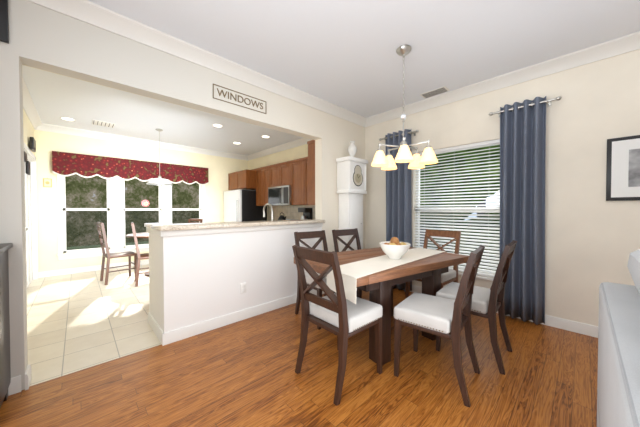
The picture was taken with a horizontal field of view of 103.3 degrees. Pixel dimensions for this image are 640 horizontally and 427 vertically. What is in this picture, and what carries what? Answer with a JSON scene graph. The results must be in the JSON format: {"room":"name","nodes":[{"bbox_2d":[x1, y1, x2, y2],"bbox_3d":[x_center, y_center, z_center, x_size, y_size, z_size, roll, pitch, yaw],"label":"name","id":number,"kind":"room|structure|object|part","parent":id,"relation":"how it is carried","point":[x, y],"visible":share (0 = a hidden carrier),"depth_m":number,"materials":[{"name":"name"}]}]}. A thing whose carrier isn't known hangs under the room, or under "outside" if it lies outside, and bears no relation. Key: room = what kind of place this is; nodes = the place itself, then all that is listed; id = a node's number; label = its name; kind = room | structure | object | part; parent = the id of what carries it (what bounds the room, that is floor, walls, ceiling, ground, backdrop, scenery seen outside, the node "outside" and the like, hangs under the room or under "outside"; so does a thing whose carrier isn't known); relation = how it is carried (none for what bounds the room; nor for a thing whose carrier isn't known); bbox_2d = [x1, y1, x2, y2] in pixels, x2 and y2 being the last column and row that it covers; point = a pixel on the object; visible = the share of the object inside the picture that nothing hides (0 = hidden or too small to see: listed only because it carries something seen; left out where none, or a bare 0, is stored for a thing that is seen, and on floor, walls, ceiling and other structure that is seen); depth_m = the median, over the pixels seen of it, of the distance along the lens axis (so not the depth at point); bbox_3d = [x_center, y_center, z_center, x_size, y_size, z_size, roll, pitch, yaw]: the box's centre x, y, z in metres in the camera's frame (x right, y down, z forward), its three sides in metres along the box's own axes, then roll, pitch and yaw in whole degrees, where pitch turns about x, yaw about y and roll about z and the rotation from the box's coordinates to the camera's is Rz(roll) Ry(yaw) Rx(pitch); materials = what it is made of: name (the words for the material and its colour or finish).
{"room":"dining room","nodes":[
{"label":"dining room","id":0,"kind":"room"},
{"bbox_2d":[23,109,35,226],"bbox_3d":[-3.710,-0.198,2.994,0.150,2.740,3.959,-1,1,-44],"label":"wall","id":1,"kind":"structure","parent":0,"point":[28,130],"depth_m":3.81,"materials":[{"name":"paint"}]},
{"bbox_2d":[24,137,35,174],"bbox_3d":[-4.260,-0.849,3.709,0.060,0.620,0.950,-1,1,-44],"label":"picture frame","id":2,"kind":"object","parent":1,"relation":"attached to","point":[33,149],"visible":0.85,"depth_m":3.50,"materials":[{"name":"black plastic"}]},
{"bbox_2d":[24,143,37,292],"bbox_3d":[-4.514,0.093,3.861,0.183,2.130,1.500,-1,1,-44],"label":"door frame","id":3,"kind":"structure","parent":1,"relation":"attached to","point":[31,229],"depth_m":4.28,"materials":[{"name":"white wood"}]},
{"bbox_2d":[22,76,42,129],"bbox_3d":[-3.621,-1.511,3.057,0.095,0.115,3.720,-1,1,-44],"label":"crown molding","id":4,"kind":"structure","parent":1,"relation":"attached to","point":[30,110],"depth_m":3.70,"materials":[{"name":"white wood"}]},
{"bbox_2d":[35,130,247,271],"bbox_3d":[-3.598,-0.245,5.947,4.400,2.740,0.150,-1,1,-44],"label":"wall","id":5,"kind":"structure","parent":0,"point":[220,169],"depth_m":5.07,"materials":[{"name":"paint"}]},
{"bbox_2d":[43,177,51,186],"bbox_3d":[-4.913,-0.563,4.562,0.110,0.180,0.020,-1,1,-44],"label":"plaque","id":6,"kind":"object","parent":5,"relation":"attached to","point":[47,181],"visible":1,"depth_m":4.56,"materials":[{"name":"yellow"}]},
{"bbox_2d":[38,259,148,277],"bbox_3d":[-3.540,1.073,5.908,4.100,0.105,0.016,-1,1,-44],"label":"baseboard","id":7,"kind":"structure","parent":5,"relation":"attached to","point":[71,271],"depth_m":4.87,"materials":[{"name":"white wood"}]},
{"bbox_2d":[52,151,208,184],"bbox_3d":[-3.849,-0.915,5.513,2.730,0.446,0.111,-1,1,-44],"label":"valance","id":8,"kind":"object","parent":5,"relation":"attached to","point":[64,164],"visible":0.9,"depth_m":5.22,"materials":[{"name":"fabric"}]},
{"bbox_2d":[57,175,204,259],"bbox_3d":[-3.909,-0.097,5.588,2.660,1.875,0.160,-1,1,-44],"label":"window frames","id":9,"kind":"structure","parent":5,"relation":"in","point":[63,252],"depth_m":5.20,"materials":[{"name":"white wood"}]},
{"bbox_2d":[66,211,193,248],"bbox_3d":[-3.975,0.309,5.663,2.410,0.760,0.001,-1,1,-44],"label":"screens","id":10,"kind":"object","parent":9,"relation":"attached to","point":[106,218],"visible":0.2,"depth_m":5.13,"materials":[{"name":"black"}]},
{"bbox_2d":[141,200,148,206],"bbox_3d":[-3.889,-0.263,5.636,0.150,0.215,0.008,-1,1,-44],"label":"catcher","id":11,"kind":"object","parent":9,"relation":"hanging from","point":[145,203],"visible":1,"depth_m":5.63,"materials":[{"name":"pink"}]},
{"bbox_2d":[34,123,248,160],"bbox_3d":[-3.512,-1.556,5.837,4.100,0.115,0.096,-1,1,-44],"label":"crown molding","id":12,"kind":"structure","parent":5,"relation":"attached to","point":[46,127],"depth_m":5.38,"materials":[{"name":"white"}]},
{"bbox_2d":[0,0,364,389],"bbox_3d":[-2.365,-0.179,1.793,8.070,2.740,0.645,-1,1,-44],"label":"wall","id":13,"kind":"structure","parent":0,"point":[44,38],"depth_m":2.38,"materials":[{"name":"paint"}]},
{"bbox_2d":[0,0,8,42],"bbox_3d":[-2.188,-1.304,1.475,0.470,0.400,0.031,-1,1,-44],"label":"picture frame","id":14,"kind":"object","parent":13,"relation":"attached to","point":[4,26],"visible":1,"depth_m":1.62,"materials":[{"name":"black"}]},
{"bbox_2d":[8,369,30,395],"bbox_3d":[-3.522,1.164,0.258,4.247,0.105,0.032,-1,1,-44],"label":"baseboard","id":15,"kind":"structure","parent":13,"relation":"attached to","point":[15,385],"depth_m":1.69,"materials":[{"name":"white wood"}]},
{"bbox_2d":[148,312,162,340],"bbox_3d":[-1.642,1.127,2.518,0.016,0.105,0.630,-1,1,-44],"label":"baseboard","id":16,"kind":"structure","parent":13,"relation":"attached to","point":[155,327],"depth_m":2.50,"materials":[{"name":"white wood"}]},
{"bbox_2d":[27,0,366,126],"bbox_3d":[-2.109,-1.486,1.504,8.070,0.115,0.096,-1,1,-44],"label":"crown molding","id":17,"kind":"structure","parent":13,"relation":"attached to","point":[92,13],"depth_m":2.30,"materials":[{"name":"white wood"}]},
{"bbox_2d":[146,223,322,236],"bbox_3d":[-0.916,0.167,3.175,2.006,0.054,0.672,-1,1,-44],"label":"trim","id":18,"kind":"structure","parent":13,"relation":"on","point":[201,231],"depth_m":2.65,"materials":[{"name":"white wood"}]},
{"bbox_2d":[144,219,324,230],"bbox_3d":[-0.910,0.117,3.160,2.020,0.040,0.750,-1,1,-44],"label":"bar","id":19,"kind":"object","parent":18,"relation":"on","point":[171,226],"visible":1,"depth_m":2.67,"materials":[{"name":"beige stone"}]},
{"bbox_2d":[213,84,265,113],"bbox_3d":[-0.857,-1.242,2.768,0.620,0.145,0.007,-1,1,-44],"label":"sign","id":20,"kind":"object","parent":13,"relation":"attached to","point":[233,103],"depth_m":2.71,"materials":[{"name":"black metal"}]},
{"bbox_2d":[217,88,262,108],"bbox_3d":[-0.859,-1.246,2.767,0.537,0.074,0.006,-1,1,-44],"label":"letters","id":21,"kind":"object","parent":20,"relation":"attached to","point":[235,98],"depth_m":2.74,"materials":[{"name":"black metal"}]},
{"bbox_2d":[160,289,323,345],"bbox_3d":[-0.334,1.115,3.312,3.004,0.105,0.032,-1,1,-44],"label":"baseboard","id":22,"kind":"structure","parent":13,"relation":"attached to","point":[169,337],"depth_m":2.64,"materials":[{"name":"white wood"}]},
{"bbox_2d":[240,282,245,293],"bbox_3d":[-0.850,0.828,2.808,0.070,0.115,0.008,-1,1,-44],"label":"outlet","id":23,"kind":"object","parent":13,"relation":"attached to","point":[242,287],"visible":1,"depth_m":2.80,"materials":[{"name":"white plastic"}]},
{"bbox_2d":[308,140,314,204],"bbox_3d":[0.038,-0.650,4.086,0.323,1.030,0.349,-1,1,-44],"label":"upper cabinet","id":24,"kind":"object","parent":13,"relation":"attached to","point":[311,144],"depth_m":4.03,"materials":[{"name":"brown wood"}]},
{"bbox_2d":[0,264,597,426],"bbox_3d":[-1.311,1.269,0.717,8.370,0.120,10.900,-1,1,-44],"label":"floor","id":25,"kind":"structure","parent":0,"point":[241,373],"depth_m":1.87,"materials":[{"name":"brown wood"}]},
{"bbox_2d":[0,243,12,407],"bbox_3d":[-2.255,0.702,1.151,1.060,1.000,0.446,-1,1,-44],"label":"base cabinet","id":26,"kind":"object","parent":25,"relation":"on","point":[5,374],"visible":1,"depth_m":1.55,"materials":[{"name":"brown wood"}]},
{"bbox_2d":[96,222,136,284],"bbox_3d":[-3.483,0.646,4.341,0.400,1.012,0.477,1,1,40],"label":"chair","id":27,"kind":"object","parent":25,"relation":"on","point":[108,255],"visible":1,"depth_m":4.27,"materials":[{"name":"brown wood"}]},
{"bbox_2d":[126,232,148,275],"bbox_3d":[-3.059,0.762,4.852,1.060,0.760,1.060,-1,1,-44],"label":"kitchen table","id":28,"kind":"object","parent":25,"relation":"on","point":[143,235],"visible":0.15,"depth_m":4.47,"materials":[{"name":"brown wood"}]},
{"bbox_2d":[131,222,148,286],"bbox_3d":[-2.875,0.648,4.256,0.477,1.012,0.400,-1,1,-38],"label":"chair","id":29,"kind":"object","parent":25,"relation":"on","point":[141,257],"visible":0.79,"depth_m":4.01,"materials":[{"name":"brown wood"}]},
{"bbox_2d":[188,219,202,222],"bbox_3d":[-2.938,0.626,5.612,0.400,1.012,0.477,0,1,21],"label":"chair","id":30,"kind":"object","parent":25,"relation":"on","point":[190,220],"visible":0.25,"depth_m":5.79,"materials":[{"name":"brown wood"}]},
{"bbox_2d":[224,189,266,221],"bbox_3d":[-1.990,0.262,6.633,0.801,1.703,0.935,-1,1,-44],"label":"fridge","id":31,"kind":"object","parent":25,"relation":"on","point":[239,204],"visible":0.27,"depth_m":6.28,"materials":[{"name":"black metal"}]},
{"bbox_2d":[294,230,327,329],"bbox_3d":[0.021,0.696,2.889,0.454,0.963,0.524,-1,1,-36],"label":"chair","id":32,"kind":"object","parent":25,"relation":"on","point":[320,235],"visible":0.15,"depth_m":2.95,"materials":[{"name":"brown wood"}]},
{"bbox_2d":[292,245,382,405],"bbox_3d":[0.133,0.712,1.880,0.524,0.963,0.454,-1,1,-42],"label":"chair","id":33,"kind":"object","parent":25,"relation":"on","point":[340,316],"visible":1,"depth_m":1.76,"materials":[{"name":"brown wood"}]},
{"bbox_2d":[332,228,361,297],"bbox_3d":[0.480,0.691,3.204,0.454,0.963,0.524,-1,1,-36],"label":"chair","id":34,"kind":"object","parent":25,"relation":"on","point":[344,232],"visible":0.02,"depth_m":3.34,"materials":[{"name":"brown wood"}]},
{"bbox_2d":[336,141,367,290],"bbox_3d":[0.499,0.025,3.896,0.470,2.266,0.263,-1,1,-44],"label":"grandfather clock","id":35,"kind":"object","parent":25,"relation":"on","point":[351,179],"visible":0.71,"depth_m":3.80,"materials":[{"name":"white wood"}]},
{"bbox_2d":[294,247,468,364],"bbox_3d":[0.618,0.799,2.475,1.500,0.762,0.900,-1,1,-33],"label":"dining table","id":36,"kind":"object","parent":25,"relation":"on","point":[428,271],"visible":0.56,"depth_m":2.08,"materials":[{"name":"brown wood"}]},
{"bbox_2d":[327,248,444,303],"bbox_3d":[0.703,0.502,2.342,1.609,0.173,0.334,-1,1,-44],"label":"table runner","id":37,"kind":"object","parent":36,"relation":"on","point":[352,272],"visible":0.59,"depth_m":2.01,"materials":[{"name":"fabric"}]},
{"bbox_2d":[379,237,410,259],"bbox_3d":[0.686,0.314,2.325,0.278,0.199,0.278,-1,1,-44],"label":"fruit bowl","id":38,"kind":"object","parent":37,"relation":"on","point":[394,248],"visible":1,"depth_m":2.25,"materials":[{"name":"white ceramic"}]},
{"bbox_2d":[405,229,460,298],"bbox_3d":[1.371,0.693,3.066,0.524,0.963,0.454,-1,1,-40],"label":"chair","id":39,"kind":"object","parent":25,"relation":"on","point":[451,275],"visible":0.31,"depth_m":3.06,"materials":[{"name":"brown wood"}]},
{"bbox_2d":[394,245,484,406],"bbox_3d":[0.876,0.713,1.865,0.524,0.963,0.454,1,1,39],"label":"chair","id":40,"kind":"object","parent":25,"relation":"on","point":[437,316],"visible":1,"depth_m":1.76,"materials":[{"name":"brown wood"}]},
{"bbox_2d":[436,240,516,374],"bbox_3d":[1.337,0.708,2.175,0.524,0.963,0.454,1,1,43],"label":"chair","id":41,"kind":"object","parent":25,"relation":"on","point":[488,303],"visible":0.69,"depth_m":1.98,"materials":[{"name":"brown wood"}]},
{"bbox_2d":[597,249,639,426],"bbox_3d":[0.954,0.682,0.172,2.300,1.070,0.973,-1,1,-44],"label":"sofa","id":42,"kind":"object","parent":25,"relation":"on","point":[618,391],"visible":1,"depth_m":0.79,"materials":[{"name":"fabric"}]},
{"bbox_3d":[-0.649,0.697,5.219,0.869,0.880,2.904,-1,1,-44],"label":"base cabinet","id":43,"kind":"object","parent":25,"relation":"on","visible":0},
{"bbox_3d":[-0.656,0.236,5.211,0.879,0.038,2.914,-1,1,-44],"label":"countertop","id":44,"kind":"structure","parent":43,"relation":"on","visible":0},
{"bbox_2d":[298,208,312,218],"bbox_3d":[-0.297,0.052,5.064,0.203,0.330,0.220,-1,1,-44],"label":"coffee maker","id":45,"kind":"object","parent":44,"relation":"on","point":[307,213],"visible":0.54,"depth_m":5.02,"materials":[{"name":"black plastic"}]},
{"bbox_3d":[-0.965,0.727,3.341,1.858,0.880,0.638,-1,1,-44],"label":"base cabinet","id":46,"kind":"object","parent":25,"relation":"on","visible":0},
{"bbox_3d":[-0.972,0.266,3.341,1.858,0.038,0.658,-1,1,-44],"label":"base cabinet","id":47,"kind":"object","parent":46,"relation":"on","visible":0},
{"bbox_2d":[263,203,272,219],"bbox_3d":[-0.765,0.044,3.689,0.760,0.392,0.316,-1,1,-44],"label":"sink faucet","id":48,"kind":"object","parent":47,"relation":"on","point":[269,204],"visible":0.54,"depth_m":3.63,"materials":[{"name":"silver metal"}]},
{"bbox_2d":[22,0,639,155],"bbox_3d":[-1.311,-1.606,0.671,8.370,0.150,10.900,-1,1,-44],"label":"ceiling","id":49,"kind":"structure","parent":0,"point":[343,54],"depth_m":2.38,"materials":[{"name":"white paint"}]},
{"bbox_2d":[60,117,75,120],"bbox_3d":[-4.231,-1.584,4.245,0.188,0.007,0.188,1,1,37],"label":"recessed light","id":50,"kind":"object","parent":49,"relation":"in","point":[64,118],"depth_m":4.26,"materials":[{"name":"white"}]},
{"bbox_2d":[92,120,114,127],"bbox_3d":[-3.837,-1.586,4.484,0.300,0.010,0.300,-1,1,-44],"label":"ceiling vent","id":51,"kind":"object","parent":49,"relation":"in","point":[102,123],"visible":0.98,"depth_m":4.45,"materials":[{"name":"white metal"}]},
{"bbox_2d":[146,129,172,185],"bbox_3d":[-3.059,-1.074,4.822,0.428,1.045,0.428,-1,1,-44],"label":"pendant light","id":52,"kind":"object","parent":49,"relation":"hanging from","point":[160,181],"visible":1,"depth_m":4.78,"materials":[{"name":"white metal"}]},
{"bbox_3d":[-3.059,-0.612,4.830,0.428,0.121,0.428,-1,1,-44],"label":"lamp shade","id":53,"kind":"part","parent":52,"relation":"part of","materials":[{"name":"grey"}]},
{"bbox_2d":[212,124,222,127],"bbox_3d":[-1.854,-1.589,4.583,0.188,0.007,0.188,0,1,19],"label":"recessed light","id":54,"kind":"object","parent":49,"relation":"in","point":[213,125],"depth_m":4.57,"materials":[{"name":"white"}]},
{"bbox_2d":[371,45,437,169],"bbox_3d":[0.809,-1.008,2.412,0.579,1.099,0.588,-1,1,-44],"label":"chandelier","id":55,"kind":"object","parent":49,"relation":"hanging from","point":[415,160],"visible":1,"depth_m":2.36,"materials":[{"name":"white glass"}]},
{"bbox_2d":[420,86,449,97],"bbox_3d":[1.485,-1.567,3.282,0.160,0.010,0.320,-1,1,-44],"label":"ceiling vent","id":56,"kind":"object","parent":49,"relation":"in","point":[440,90],"visible":1,"depth_m":3.27,"materials":[{"name":"white metal"}]},
{"bbox_2d":[248,49,639,325],"bbox_3d":[1.708,-0.206,3.483,0.150,2.740,10.750,-1,1,-44],"label":"wall","id":57,"kind":"structure","parent":0,"point":[592,238],"depth_m":2.54,"materials":[{"name":"paint"}]},
{"bbox_2d":[228,172,243,189],"bbox_3d":[-2.066,-0.880,6.853,0.619,0.500,0.548,-1,1,-44],"label":"upper cabinet","id":58,"kind":"object","parent":57,"relation":"attached to","point":[231,176],"depth_m":6.67,"materials":[{"name":"brown wood"}]},
{"bbox_2d":[236,169,255,189],"bbox_3d":[-1.760,-0.875,6.534,0.619,0.500,0.548,-1,1,-44],"label":"upper cabinet","id":59,"kind":"object","parent":57,"relation":"attached to","point":[246,179],"depth_m":6.26,"materials":[{"name":"brown wood"}]},
{"bbox_2d":[256,168,263,205],"bbox_3d":[-1.345,-0.656,6.300,0.349,0.930,0.368,-1,1,-44],"label":"upper cabinet","id":60,"kind":"object","parent":57,"relation":"attached to","point":[259,171],"depth_m":6.18,"materials":[{"name":"brown wood"}]},
{"bbox_2d":[264,165,271,205],"bbox_3d":[-1.146,-0.653,6.091,0.349,0.930,0.421,-1,1,-44],"label":"upper cabinet","id":61,"kind":"object","parent":57,"relation":"attached to","point":[267,169],"depth_m":5.95,"materials":[{"name":"brown wood"}]},
{"bbox_2d":[272,164,279,186],"bbox_3d":[-0.878,-0.858,5.809,0.349,0.510,0.458,-1,1,-44],"label":"upper cabinet","id":62,"kind":"object","parent":57,"relation":"attached to","point":[275,167],"depth_m":5.67,"materials":[{"name":"brown wood"}]},
{"bbox_2d":[247,138,311,159],"bbox_3d":[-0.730,-1.556,5.828,0.095,0.115,3.720,-1,1,-44],"label":"crown molding","id":63,"kind":"structure","parent":57,"relation":"attached to","point":[302,141],"depth_m":6.05,"materials":[{"name":"white"}]},
{"bbox_2d":[280,160,291,185],"bbox_3d":[-0.635,-0.854,5.555,0.349,0.510,0.458,-1,1,-44],"label":"upper cabinet","id":64,"kind":"object","parent":57,"relation":"attached to","point":[285,167],"depth_m":5.40,"materials":[{"name":"brown wood"}]},
{"bbox_2d":[268,185,293,205],"bbox_3d":[-0.786,-0.388,5.661,0.432,0.415,0.800,-1,1,-44],"label":"microwave","id":65,"kind":"object","parent":64,"relation":"attached to","point":[279,195],"visible":0.75,"depth_m":5.49,"materials":[{"name":"silver metal"}]},
{"bbox_2d":[268,205,314,219],"bbox_3d":[-0.342,0.018,5.508,0.012,0.383,2.914,-1,1,-44],"label":"backsplash","id":66,"kind":"structure","parent":57,"relation":"attached to","point":[290,212],"depth_m":5.91,"materials":[{"name":"tile"}]},
{"bbox_2d":[288,158,303,204],"bbox_3d":[-0.331,-0.639,5.242,0.349,0.930,0.526,-1,1,-44],"label":"upper cabinet","id":67,"kind":"object","parent":57,"relation":"attached to","point":[298,175],"depth_m":5.12,"materials":[{"name":"brown wood"}]},
{"bbox_2d":[304,157,307,203],"bbox_3d":[-0.060,-0.634,4.959,0.349,0.930,0.470,-1,1,-44],"label":"upper cabinet","id":68,"kind":"object","parent":57,"relation":"attached to","point":[305,158],"depth_m":4.93,"materials":[{"name":"brown wood"}]},
{"bbox_2d":[379,129,418,290],"bbox_3d":[1.176,-0.046,3.828,0.142,2.360,0.652,-1,1,-44],"label":"curtain","id":69,"kind":"object","parent":57,"relation":"hanging from","point":[398,207],"visible":0.62,"depth_m":3.77,"materials":[{"name":"fabric"}]},
{"bbox_3d":[1.188,-1.169,3.821,0.110,0.065,0.652,-1,1,-44],"label":"curtain rod","id":70,"kind":"part","parent":69,"relation":"part of","materials":[{"name":"silver metal"}]},
{"bbox_2d":[415,143,499,280],"bbox_3d":[1.785,-0.044,3.366,0.155,1.680,1.150,-1,1,-44],"label":"window","id":71,"kind":"structure","parent":57,"relation":"in","point":[481,277],"depth_m":3.42,"materials":[{"name":"white"}]},
{"bbox_2d":[414,139,499,277],"bbox_3d":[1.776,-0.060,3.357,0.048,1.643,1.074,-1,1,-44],"label":"window blinds","id":72,"kind":"object","parent":71,"relation":"attached to","point":[470,146],"visible":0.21,"depth_m":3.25,"materials":[{"name":"white plastic"}]},
{"bbox_2d":[402,285,597,337],"bbox_3d":[3.014,1.135,2.021,0.017,0.105,6.500,-1,1,-44],"label":"baseboard","id":73,"kind":"structure","parent":57,"relation":"attached to","point":[582,328],"depth_m":2.55,"materials":[{"name":"white wood"}]},
{"bbox_2d":[367,31,639,126],"bbox_3d":[3.027,-1.493,1.908,0.095,0.115,6.380,-1,1,-44],"label":"crown molding","id":74,"kind":"structure","parent":57,"relation":"attached to","point":[631,42],"depth_m":2.74,"materials":[{"name":"white wood"}]},
{"bbox_2d":[489,96,561,324],"bbox_3d":[2.197,-0.029,2.763,0.142,2.360,0.622,-1,1,-44],"label":"curtain","id":75,"kind":"object","parent":57,"relation":"hanging from","point":[522,166],"visible":0.85,"depth_m":2.72,"materials":[{"name":"fabric"}]},
{"bbox_3d":[2.208,-1.152,2.756,0.110,0.065,0.622,-1,1,-44],"label":"curtain rod","id":76,"kind":"part","parent":75,"relation":"part of","materials":[{"name":"silver metal"}]},
{"bbox_2d":[606,135,639,200],"bbox_3d":[2.905,-0.399,2.099,0.029,0.570,0.700,-1,1,-44],"label":"framed picture","id":77,"kind":"object","parent":57,"relation":"attached to","point":[623,170],"visible":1,"depth_m":2.27,"materials":[{"name":"black"}]},
{"label":"outside","id":78,"kind":"structure","parent":0,"visible":0},
{"bbox_2d":[65,174,198,246],"bbox_3d":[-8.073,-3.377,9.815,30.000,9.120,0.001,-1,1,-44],"label":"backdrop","id":79,"kind":"structure","parent":78,"point":[83,192],"depth_m":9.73,"materials":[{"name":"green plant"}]},
{"bbox_2d":[66,229,432,249],"bbox_3d":[-1.806,1.505,1.909,80.000,0.370,80.000,-1,1,-44],"label":"ground","id":80,"kind":"structure","parent":78,"point":[97,246],"depth_m":9.22,"materials":[{"name":"green plant"}]},
{"bbox_2d":[465,193,496,219],"bbox_3d":[13.014,-4.955,14.626,0.001,12.120,30.000,-1,1,-44],"label":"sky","id":81,"kind":"structure","parent":78,"point":[487,204],"depth_m":16.60,"materials":[{"name":"white"}]},
{"bbox_3d":[-0.889,0.631,5.579,0.686,1.000,0.790,-1,1,-44],"label":"range","id":82,"kind":"object","parent":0,"visible":0},
{"bbox_2d":[278,212,285,219],"bbox_3d":[-0.821,0.088,5.584,0.190,0.232,0.254,-1,1,-44],"label":"kettle","id":83,"kind":"object","parent":82,"relation":"on","point":[281,217],"visible":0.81,"depth_m":5.54,"materials":[{"name":"black metal"}]}
]}

